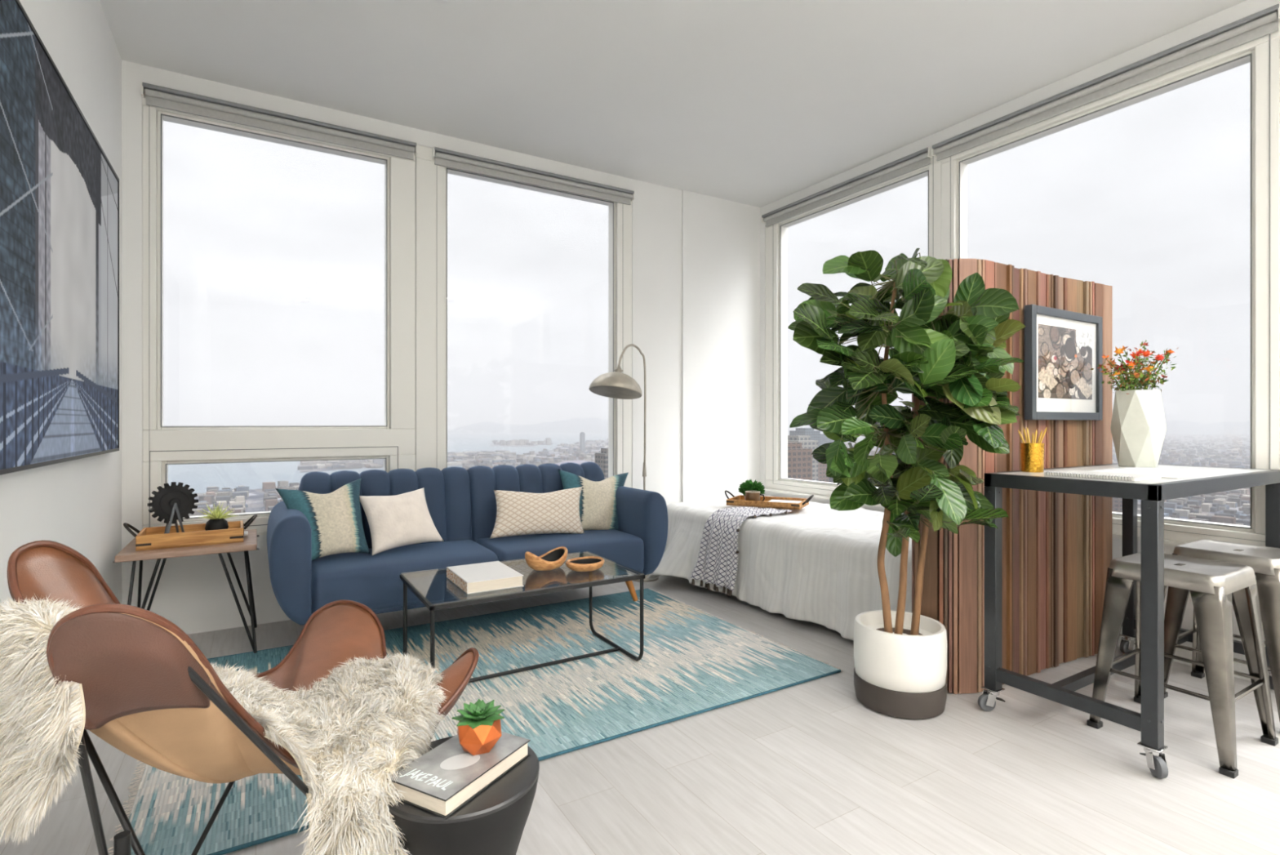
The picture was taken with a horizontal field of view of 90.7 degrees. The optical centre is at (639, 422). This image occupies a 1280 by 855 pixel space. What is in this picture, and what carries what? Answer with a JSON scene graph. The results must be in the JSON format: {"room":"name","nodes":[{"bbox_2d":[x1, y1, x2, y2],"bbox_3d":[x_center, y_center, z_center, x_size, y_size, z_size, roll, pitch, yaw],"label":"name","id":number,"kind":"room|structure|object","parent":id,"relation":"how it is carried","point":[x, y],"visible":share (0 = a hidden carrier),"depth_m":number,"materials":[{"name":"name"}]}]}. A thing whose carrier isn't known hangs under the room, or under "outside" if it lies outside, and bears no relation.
{"room":"studio apartment","nodes":[
{"label":"studio apartment","id":0,"kind":"room"},
{"bbox_2d":[0,0,121,843],"bbox_3d":[-0.771,-0.352,0.017,0.160,2.905,7.550,0,0,-31],"label":"wall","id":1,"kind":"structure","parent":0,"point":[74,504],"depth_m":2.42,"materials":[{"name":"paint"}]},
{"bbox_2d":[0,0,119,475],"bbox_3d":[-1.919,-0.493,2.095,0.035,1.243,1.855,0,0,-31],"label":"framed print","id":2,"kind":"object","parent":1,"relation":"attached to","point":[60,188],"visible":1,"depth_m":1.93,"materials":[{"name":"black paper"}]},
{"bbox_2d":[121,60,759,634],"bbox_3d":[-0.759,-0.352,4.338,4.350,2.905,0.178,0,0,-31],"label":"wall","id":3,"kind":"structure","parent":0,"point":[695,256],"depth_m":4.77,"materials":[{"name":"paint"}]},
{"bbox_2d":[257,530,266,534],"bbox_3d":[-1.281,0.604,3.931,2.875,0.017,0.012,0,0,-31],"label":"trim","id":4,"kind":"structure","parent":3,"relation":"attached to","point":[265,531],"depth_m":3.45,"materials":[{"name":"paint"}]},
{"bbox_2d":[142,93,415,531],"bbox_3d":[-1.976,-0.555,3.586,1.330,2.310,0.118,0,0,-31],"label":"window","id":5,"kind":"structure","parent":3,"relation":"in","point":[393,442],"depth_m":3.47,"materials":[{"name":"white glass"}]},
{"bbox_2d":[141,81,417,159],"bbox_3d":[-1.931,-1.653,3.515,1.329,0.094,0.043,0,0,-31],"label":"roller blind","id":6,"kind":"object","parent":5,"relation":"attached to","point":[158,96],"visible":1,"depth_m":3.46,"materials":[{"name":"fabric"}]},
{"bbox_2d":[415,144,631,487],"bbox_3d":[-0.748,-0.555,4.333,1.546,2.310,0.118,0,0,-31],"label":"window","id":7,"kind":"structure","parent":3,"relation":"in","point":[431,180],"depth_m":3.96,"materials":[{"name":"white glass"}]},
{"bbox_2d":[431,146,634,204],"bbox_3d":[-0.665,-1.653,4.285,1.443,0.094,0.043,0,0,-31],"label":"roller blind","id":8,"kind":"object","parent":7,"relation":"attached to","point":[443,157],"visible":1,"depth_m":4.23,"materials":[{"name":"fabric"}]},
{"bbox_2d":[457,713,501,755],"bbox_3d":[-0.318,0.612,1.251,0.085,0.063,0.091,0,0,-31],"label":"pot","id":9,"kind":"object","parent":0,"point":[477,735],"depth_m":1.22,"materials":[{"name":"orange ceramic"}]},
{"bbox_2d":[0,574,1279,854],"bbox_3d":[1.087,1.160,1.147,4.590,0.120,7.630,0,0,-31],"label":"floor","id":10,"kind":"structure","parent":0,"point":[806,767],"depth_m":1.97,"materials":[{"name":"beige wood"}]},
{"bbox_2d":[112,528,259,653],"bbox_3d":[-2.151,0.832,3.046,0.540,0.523,0.500,0,0,-31],"label":"side table","id":11,"kind":"object","parent":10,"relation":"on","point":[128,553],"visible":0.61,"depth_m":2.94,"materials":[{"name":"brown wood"}]},
{"bbox_2d":[123,514,257,551],"bbox_3d":[-2.139,0.513,3.027,0.525,0.112,0.280,0,0,-31],"label":"serving tray","id":12,"kind":"object","parent":11,"relation":"on","point":[153,537],"visible":1,"depth_m":2.94,"materials":[{"name":"brown wood"}]},
{"bbox_2d":[147,481,198,533],"bbox_3d":[-2.218,0.421,3.005,0.192,0.279,0.087,0,0,-31],"label":"sculpture","id":13,"kind":"object","parent":12,"relation":"on","point":[171,503],"visible":1,"depth_m":2.99,"materials":[{"name":"metal"}]},
{"bbox_2d":[197,502,237,530],"bbox_3d":[-2.077,0.473,3.111,0.180,0.174,0.183,0,0,-31],"label":"air plant","id":14,"kind":"object","parent":12,"relation":"on","point":[217,521],"visible":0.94,"depth_m":3.09,"materials":[{"name":"green plant"}]},
{"bbox_2d":[6,539,479,854],"bbox_3d":[-0.783,0.657,1.361,0.840,0.874,1.123,0,0,-31],"label":"chair","id":15,"kind":"object","parent":10,"relation":"on","point":[150,692],"visible":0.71,"depth_m":0.98,"materials":[{"name":"brown leather"}]},
{"bbox_2d":[0,593,456,854],"bbox_3d":[-0.765,0.559,1.147,0.914,0.581,0.773,0,0,-31],"label":"sheepskin","id":16,"kind":"object","parent":15,"relation":"on","point":[347,734],"visible":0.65,"depth_m":1.08,"materials":[{"name":"fur"}]},
{"bbox_2d":[387,735,539,854],"bbox_3d":[-0.346,0.888,1.230,0.298,0.424,0.298,0,0,-31],"label":"table","id":17,"kind":"object","parent":10,"relation":"on","point":[493,822],"visible":0.48,"depth_m":1.11,"materials":[{"name":"black metal"}]},
{"bbox_2d":[386,731,530,818],"bbox_3d":[-0.343,0.659,1.215,0.276,0.033,0.246,0,0,-31],"label":"book","id":18,"kind":"object","parent":17,"relation":"on","point":[445,778],"visible":0.97,"depth_m":1.17,"materials":[{"name":"paper"},{"name":"cardboard"}]},
{"bbox_2d":[452,698,504,755],"bbox_3d":[-0.317,0.601,1.252,0.102,0.085,0.103,0,0,-31],"label":"potted succulent","id":19,"kind":"object","parent":18,"relation":"on","point":[479,726],"visible":1,"depth_m":1.23,"materials":[{"name":"orange ceramic"}]},
{"bbox_2d":[266,461,667,624],"bbox_3d":[-0.907,0.684,3.600,2.090,0.841,0.765,0,0,-31],"label":"sofa","id":20,"kind":"object","parent":10,"relation":"on","point":[461,503],"visible":0.68,"depth_m":3.45,"materials":[{"name":"blue fabric"}]},
{"bbox_2d":[275,477,369,559],"bbox_3d":[-1.563,0.478,3.123,0.412,0.370,0.300,0,0,-31],"label":"throw pillow","id":21,"kind":"object","parent":20,"relation":"on","point":[334,517],"visible":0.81,"depth_m":3.08,"materials":[{"name":"beige fabric"}]},
{"bbox_2d":[359,487,444,555],"bbox_3d":[-1.248,0.506,3.305,0.407,0.301,0.224,0,0,-31],"label":"throw pillow","id":22,"kind":"object","parent":20,"relation":"on","point":[402,519],"visible":1,"depth_m":3.25,"materials":[{"name":"beige fabric"}]},
{"bbox_2d":[489,486,584,538],"bbox_3d":[-0.597,0.529,3.721,0.630,0.283,0.163,0,0,-31],"label":"throw pillow","id":23,"kind":"object","parent":20,"relation":"on","point":[517,513],"visible":1,"depth_m":3.66,"materials":[{"name":"beige fabric"}]},
{"bbox_2d":[557,469,628,530],"bbox_3d":[-0.272,0.505,4.039,0.554,0.424,0.187,0,0,-31],"label":"throw pillow","id":24,"kind":"object","parent":20,"relation":"on","point":[597,500],"visible":0.77,"depth_m":3.97,"materials":[{"name":"beige fabric"}]},
{"bbox_2d":[107,587,843,854],"bbox_3d":[-0.601,1.093,2.822,2.566,0.013,1.614,0,0,-31],"label":"area rug","id":25,"kind":"object","parent":10,"relation":"on","point":[693,661],"visible":0.62,"depth_m":2.65,"materials":[{"name":"teal fabric"}]},
{"bbox_2d":[400,551,644,682],"bbox_3d":[-0.530,0.883,2.849,0.945,0.410,0.580,0,0,-31],"label":"coffee table","id":26,"kind":"object","parent":25,"relation":"on","point":[432,607],"visible":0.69,"depth_m":2.80,"materials":[{"name":"black metal"}]},
{"bbox_2d":[446,560,524,593],"bbox_3d":[-0.666,0.655,2.697,0.236,0.045,0.320,0,0,-31],"label":"book","id":27,"kind":"object","parent":26,"relation":"on","point":[495,575],"visible":1,"depth_m":2.62,"materials":[{"name":"white paper"}]},
{"bbox_2d":[524,546,567,570],"bbox_3d":[-0.434,0.631,2.937,0.219,0.094,0.148,0,0,-31],"label":"bowl","id":28,"kind":"object","parent":26,"relation":"on","point":[554,558],"visible":1,"depth_m":2.89,"materials":[{"name":"brown wood"}]},
{"bbox_2d":[565,555,604,571],"bbox_3d":[-0.253,0.655,2.918,0.185,0.046,0.159,0,0,-31],"label":"bowl","id":29,"kind":"object","parent":26,"relation":"on","point":[588,563],"visible":1,"depth_m":2.88,"materials":[{"name":"brown wood"}]},
{"bbox_2d":[588,343,658,582],"bbox_3d":[-0.075,0.283,4.244,0.613,1.634,0.469,0,0,-31],"label":"floor lamp","id":30,"kind":"object","parent":10,"relation":"on","point":[615,384],"visible":0.95,"depth_m":4.09,"materials":[{"name":"metal"}]},
{"bbox_2d":[613,364,622,372],"bbox_3d":[-0.142,-0.353,4.149,0.055,0.049,0.054,0,0,32],"label":"socket","id":31,"kind":"object","parent":30,"relation":"attached to","point":[618,369],"depth_m":4.13,"materials":[{"name":"metal"}]},
{"bbox_2d":[853,609,946,719],"bbox_3d":[1.023,0.944,2.494,0.342,0.312,0.342,0,0,-31],"label":"planter","id":32,"kind":"object","parent":10,"relation":"on","point":[903,676],"visible":0.9,"depth_m":2.36,"materials":[{"name":"white ceramic"}]},
{"bbox_2d":[787,248,1025,635],"bbox_3d":[0.928,0.071,2.354,0.904,1.552,0.819,0,0,-31],"label":"potted tree","id":33,"kind":"object","parent":32,"relation":"in","point":[960,356],"visible":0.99,"depth_m":2.22,"materials":[{"name":"green plant"}]},
{"bbox_2d":[911,257,1112,693],"bbox_3d":[1.709,0.215,2.878,1.183,1.766,0.289,0,0,-31],"label":"slatted screen","id":34,"kind":"object","parent":10,"relation":"on","point":[1057,547],"visible":0.53,"depth_m":2.75,"materials":[{"name":"brown wood"}]},
{"bbox_2d":[1024,304,1102,420],"bbox_3d":[1.914,-0.256,2.843,0.625,0.488,0.034,0,0,-31],"label":"framed picture","id":35,"kind":"object","parent":34,"relation":"attached to","point":[1062,347],"visible":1,"depth_m":2.81,"materials":[{"name":"wood"}]},
{"bbox_2d":[1038,324,1092,399],"bbox_3d":[1.916,-0.266,2.840,0.481,0.318,0.001,0,0,-31],"label":"photo","id":36,"kind":"object","parent":35,"relation":"attached to","point":[1064,354],"depth_m":2.83},
{"bbox_2d":[977,462,1279,777],"bbox_3d":[1.977,0.646,2.496,1.259,0.906,0.588,0,0,-31],"label":"bar table","id":37,"kind":"object","parent":10,"relation":"on","point":[1152,493],"visible":0.79,"depth_m":2.23,"materials":[{"name":"grey metal"}]},
{"bbox_2d":[1020,442,1044,472],"bbox_3d":[1.546,0.137,2.491,0.082,0.113,0.082,0,0,-31],"label":"pencil cup","id":38,"kind":"object","parent":37,"relation":"on","point":[1032,455],"visible":0.94,"depth_m":2.46,"materials":[{"name":"gold metal"}]},
{"bbox_2d":[1017,429,1025,443],"bbox_3d":[1.527,0.107,2.491,0.056,0.159,0.042,0,0,-31],"label":"pencil","id":39,"kind":"object","parent":38,"relation":"in","point":[1020,433],"visible":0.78,"depth_m":2.49,"materials":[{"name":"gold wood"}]},
{"bbox_2d":[1023,427,1028,443],"bbox_3d":[1.526,0.102,2.479,0.076,0.169,0.009,0,0,-31],"label":"pencil","id":40,"kind":"object","parent":38,"relation":"in","point":[1024,432],"visible":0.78,"depth_m":2.47,"materials":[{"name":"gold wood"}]},
{"bbox_2d":[1026,426,1030,443],"bbox_3d":[1.550,0.102,2.507,0.043,0.169,0.052,0,0,-31],"label":"pencil","id":41,"kind":"object","parent":38,"relation":"in","point":[1027,429],"visible":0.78,"depth_m":2.53,"materials":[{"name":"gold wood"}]},
{"bbox_2d":[1033,429,1036,443],"bbox_3d":[1.562,0.107,2.506,0.072,0.158,0.022,0,0,-31],"label":"pencil","id":42,"kind":"object","parent":38,"relation":"in","point":[1035,436],"visible":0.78,"depth_m":2.52,"materials":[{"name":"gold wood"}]},
{"bbox_2d":[1036,430,1042,443],"bbox_3d":[1.550,0.107,2.476,0.022,0.159,0.059,0,0,-31],"label":"pencil","id":43,"kind":"object","parent":38,"relation":"in","point":[1041,433],"visible":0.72,"depth_m":2.46,"materials":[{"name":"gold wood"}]},
{"bbox_2d":[1039,427,1046,443],"bbox_3d":[1.561,0.102,2.484,0.037,0.168,0.054,0,0,-31],"label":"pencil","id":44,"kind":"object","parent":38,"relation":"in","point":[1045,430],"visible":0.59,"depth_m":2.47,"materials":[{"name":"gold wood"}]},
{"bbox_2d":[1044,470,1161,480],"bbox_3d":[1.638,0.185,2.248,0.207,0.016,0.282,0,0,-31],"label":"spiral notebook","id":45,"kind":"object","parent":37,"relation":"on","point":[1075,473],"visible":1,"depth_m":2.20,"materials":[{"name":"paper"}]},
{"bbox_2d":[1110,389,1166,466],"bbox_3d":[2.203,0.025,2.796,0.189,0.335,0.190,0,0,-31],"label":"flower vase","id":46,"kind":"object","parent":37,"relation":"on","point":[1138,427],"visible":1,"depth_m":2.73,"materials":[{"name":"white ceramic"}]},
{"bbox_2d":[1090,339,1178,394],"bbox_3d":[2.189,-0.217,2.793,0.321,0.291,0.271,0,0,-31],"label":"flower bouquet","id":47,"kind":"object","parent":46,"relation":"in","point":[1126,382],"visible":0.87,"depth_m":2.77,"materials":[{"name":"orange plant"}]},
{"bbox_2d":[1091,466,1229,478],"bbox_3d":[1.984,0.191,2.435,0.480,0.004,0.300,0,0,-31],"label":"paper sheet","id":48,"kind":"object","parent":37,"relation":"on","point":[1165,473],"visible":0.76,"depth_m":2.41,"materials":[{"name":"white paper"}]},
{"bbox_2d":[1086,551,1278,777],"bbox_3d":[1.907,0.797,2.233,0.416,0.606,0.406,0,0,-31],"label":"metal stool","id":49,"kind":"object","parent":10,"relation":"on","point":[1213,585],"visible":0.84,"depth_m":2.15,"materials":[{"name":"metal"}]},
{"bbox_2d":[1164,539,1279,720],"bbox_3d":[2.352,0.797,2.483,0.416,0.606,0.406,0,0,-31],"label":"metal stool","id":50,"kind":"object","parent":10,"relation":"on","point":[1264,561],"visible":0.69,"depth_m":2.45,"materials":[{"name":"grey metal"}]},
{"bbox_3d":[1.164,0.872,4.038,0.985,0.455,2.050,0,0,-31],"label":"bed","id":51,"kind":"object","parent":10,"relation":"on","visible":0},
{"bbox_2d":[647,495,911,639],"bbox_3d":[1.015,0.830,3.945,1.340,0.496,2.219,0,0,-31],"label":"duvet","id":52,"kind":"object","parent":51,"relation":"on","point":[815,562],"visible":0.53,"depth_m":3.53,"materials":[{"name":"fabric"}]},
{"bbox_2d":[690,506,791,595],"bbox_3d":[0.668,0.803,4.073,0.597,0.493,0.354,0,0,-31],"label":"throw blanket","id":53,"kind":"object","parent":52,"relation":"on","point":[717,563],"visible":0.94,"depth_m":3.98,"materials":[{"name":"white fabric"}]},
{"bbox_2d":[724,489,813,509],"bbox_3d":[0.882,0.523,4.362,0.523,0.086,0.584,0,0,-31],"label":"serving tray","id":54,"kind":"object","parent":52,"relation":"on","point":[739,500],"visible":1,"depth_m":4.27,"materials":[{"name":"brown wood"}]},
{"bbox_2d":[737,479,765,499],"bbox_3d":[0.791,0.477,4.470,0.191,0.156,0.194,0,0,-31],"label":"potted plant","id":55,"kind":"object","parent":54,"relation":"on","point":[748,485],"visible":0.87,"depth_m":4.42,"materials":[{"name":"green plant"}]},
{"bbox_2d":[745,490,764,501],"bbox_3d":[0.779,0.513,4.324,0.102,0.084,0.123,0,0,-31],"label":"mug","id":56,"kind":"object","parent":54,"relation":"on","point":[749,495],"visible":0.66,"depth_m":4.29,"materials":[{"name":"brown ceramic"}]},
{"bbox_2d":[768,499,801,502],"bbox_3d":[0.976,0.548,4.314,0.309,0.014,0.302,0,0,-31],"label":"magazine","id":57,"kind":"object","parent":54,"relation":"on","point":[774,500],"visible":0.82,"depth_m":4.37,"materials":[{"name":"paper"}]},
{"bbox_2d":[99,0,1246,207],"bbox_3d":[1.087,-1.865,1.147,4.590,0.120,7.630,0,0,-31],"label":"ceiling","id":58,"kind":"structure","parent":0,"point":[755,103],"depth_m":3.20,"materials":[{"name":"paint"}]},
{"bbox_2d":[760,0,1279,680],"bbox_3d":[2.987,-0.352,2.208,0.160,2.905,7.390,0,0,-31],"label":"wall","id":59,"kind":"structure","parent":0,"point":[1248,7],"depth_m":3.47,"materials":[{"name":"paint"}]},
{"bbox_2d":[765,154,942,496],"bbox_3d":[1.501,-0.585,4.616,0.118,2.270,1.582,0,0,-31],"label":"window","id":60,"kind":"structure","parent":59,"relation":"in","point":[776,234],"depth_m":5.15,"materials":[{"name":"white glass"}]},
{"bbox_2d":[761,146,933,226],"bbox_3d":[1.417,-1.668,4.592,0.043,0.094,1.523,0,0,-31],"label":"roller blind","id":61,"kind":"object","parent":60,"relation":"attached to","point":[919,159],"visible":0.9,"depth_m":4.45,"materials":[{"name":"fabric"}]},
{"bbox_2d":[763,488,1187,546],"bbox_3d":[2.564,0.555,2.732,0.020,0.020,5.905,0,0,-31],"label":"trim","id":62,"kind":"structure","parent":59,"relation":"attached to","point":[1168,542],"depth_m":4.66,"materials":[{"name":"paint"}]},
{"bbox_2d":[941,18,1279,546],"bbox_3d":[2.305,-0.585,3.293,0.118,2.270,1.513,0,0,-31],"label":"window","id":63,"kind":"structure","parent":59,"relation":"in","point":[1263,54],"depth_m":2.68,"materials":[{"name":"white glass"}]},
{"bbox_2d":[931,3,1279,161],"bbox_3d":[2.228,-1.668,3.259,0.043,0.094,1.563,0,0,-31],"label":"roller blind","id":64,"kind":"object","parent":63,"relation":"attached to","point":[1261,24],"visible":1,"depth_m":3.06,"materials":[{"name":"fabric"}]},
{"label":"outside","id":65,"kind":"structure","parent":0,"visible":0},
{"bbox_2d":[448,417,608,432],"bbox_3d":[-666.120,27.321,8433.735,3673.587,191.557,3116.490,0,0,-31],"label":"hill","id":66,"kind":"structure","parent":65,"point":[593,424],"depth_m":7769.55,"materials":[{"name":"grey"}]},
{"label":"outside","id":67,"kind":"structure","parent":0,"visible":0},
{"bbox_2d":[1164,420,1249,434],"bbox_3d":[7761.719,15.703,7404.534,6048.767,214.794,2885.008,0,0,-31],"label":"hill","id":68,"kind":"structure","parent":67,"point":[1173,427],"depth_m":6671.66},
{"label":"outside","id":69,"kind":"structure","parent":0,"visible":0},
{"bbox_2d":[787,425,823,433],"bbox_3d":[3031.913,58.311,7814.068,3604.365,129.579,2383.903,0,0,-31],"label":"hill","id":70,"kind":"structure","parent":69,"point":[805,426],"depth_m":7352.47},
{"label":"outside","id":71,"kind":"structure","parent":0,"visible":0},
{"bbox_2d":[168,426,789,493],"bbox_3d":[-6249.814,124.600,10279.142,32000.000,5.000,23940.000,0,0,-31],"label":"sea","id":72,"kind":"structure","parent":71,"point":[198,477],"depth_m":1787.78,"materials":[{"name":"grey liquid"}]},
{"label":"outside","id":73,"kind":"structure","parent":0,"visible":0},
{"bbox_2d":[192,434,1249,519],"bbox_3d":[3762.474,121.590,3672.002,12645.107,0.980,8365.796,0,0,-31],"label":"ground","id":74,"kind":"structure","parent":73,"point":[255,501],"depth_m":2411.60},
{"bbox_2d":[555,459,595,465],"bbox_3d":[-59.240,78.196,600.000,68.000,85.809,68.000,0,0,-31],"label":"arena","id":75,"kind":"object","parent":74,"relation":"on","point":[578,461],"visible":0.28,"depth_m":592.00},
{"bbox_2d":[579,431,585,452],"bbox_3d":[-236.962,79.942,2600.000,16.000,82.315,16.000,0,0,-31],"label":"tower","id":76,"kind":"structure","parent":74,"relation":"on","point":[582,435],"depth_m":2594.23,"materials":[{"name":"grey concrete"}]},
{"bbox_2d":[595,448,608,479],"bbox_3d":[-25.013,71.056,520.000,18.000,100.087,18.000,0,0,-31],"label":"tower","id":77,"kind":"structure","parent":74,"relation":"on","point":[601,458],"depth_m":511.21,"materials":[{"name":"concrete"}]},
{"bbox_2d":[187,429,1249,525],"bbox_3d":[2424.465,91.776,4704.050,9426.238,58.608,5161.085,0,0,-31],"label":"city view","id":78,"kind":"object","parent":74,"relation":"on","point":[1222,500],"visible":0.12,"depth_m":1698.43,"materials":[{"name":"grey"}]},
{"bbox_2d":[817,461,828,481],"bbox_3d":[171.747,76.373,640.000,26.000,89.454,26.000,0,0,-31],"label":"tower","id":79,"kind":"structure","parent":78,"relation":"on","point":[822,468],"depth_m":631.10,"materials":[{"name":"brick"}]},
{"bbox_2d":[787,441,812,479],"bbox_3d":[99.608,67.259,430.000,24.000,107.682,24.000,0,0,-31],"label":"tower","id":80,"kind":"structure","parent":74,"relation":"on","point":[799,459],"depth_m":421.02,"materials":[{"name":"brick"}]},
{"bbox_2d":[787,435,817,480],"bbox_3d":[130.329,65.790,520.000,22.000,110.619,22.000,0,0,-31],"label":"tower","id":81,"kind":"structure","parent":74,"relation":"on","point":[805,440],"depth_m":513.59,"materials":[{"name":"grey concrete"}]},
{"bbox_2d":[789,427,820,447],"bbox_3d":[234.684,64.246,900.000,30.000,113.708,30.000,0,0,-31],"label":"tower","id":82,"kind":"structure","parent":74,"relation":"on","point":[814,434],"depth_m":891.30,"materials":[{"name":"grey concrete"}]},
{"bbox_2d":[820,433,833,444],"bbox_3d":[311.899,70.385,1100.000,34.000,101.429,34.000,0,0,-31],"label":"tower","id":83,"kind":"structure","parent":74,"relation":"on","point":[824,439],"depth_m":1085.14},
{"bbox_2d":[1112,497,1122,512],"bbox_3d":[466.962,80.917,620.000,20.000,80.366,20.000,0,0,-31],"label":"tower","id":84,"kind":"structure","parent":74,"relation":"on","point":[1117,502],"depth_m":610.64,"materials":[{"name":"brick"}]},
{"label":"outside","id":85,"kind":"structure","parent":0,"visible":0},
{"bbox_2d":[489,441,553,446],"bbox_3d":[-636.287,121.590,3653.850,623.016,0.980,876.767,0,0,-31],"label":"island","id":86,"kind":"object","parent":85,"point":[491,443],"visible":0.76,"depth_m":3362.92,"materials":[{"name":"grey"}]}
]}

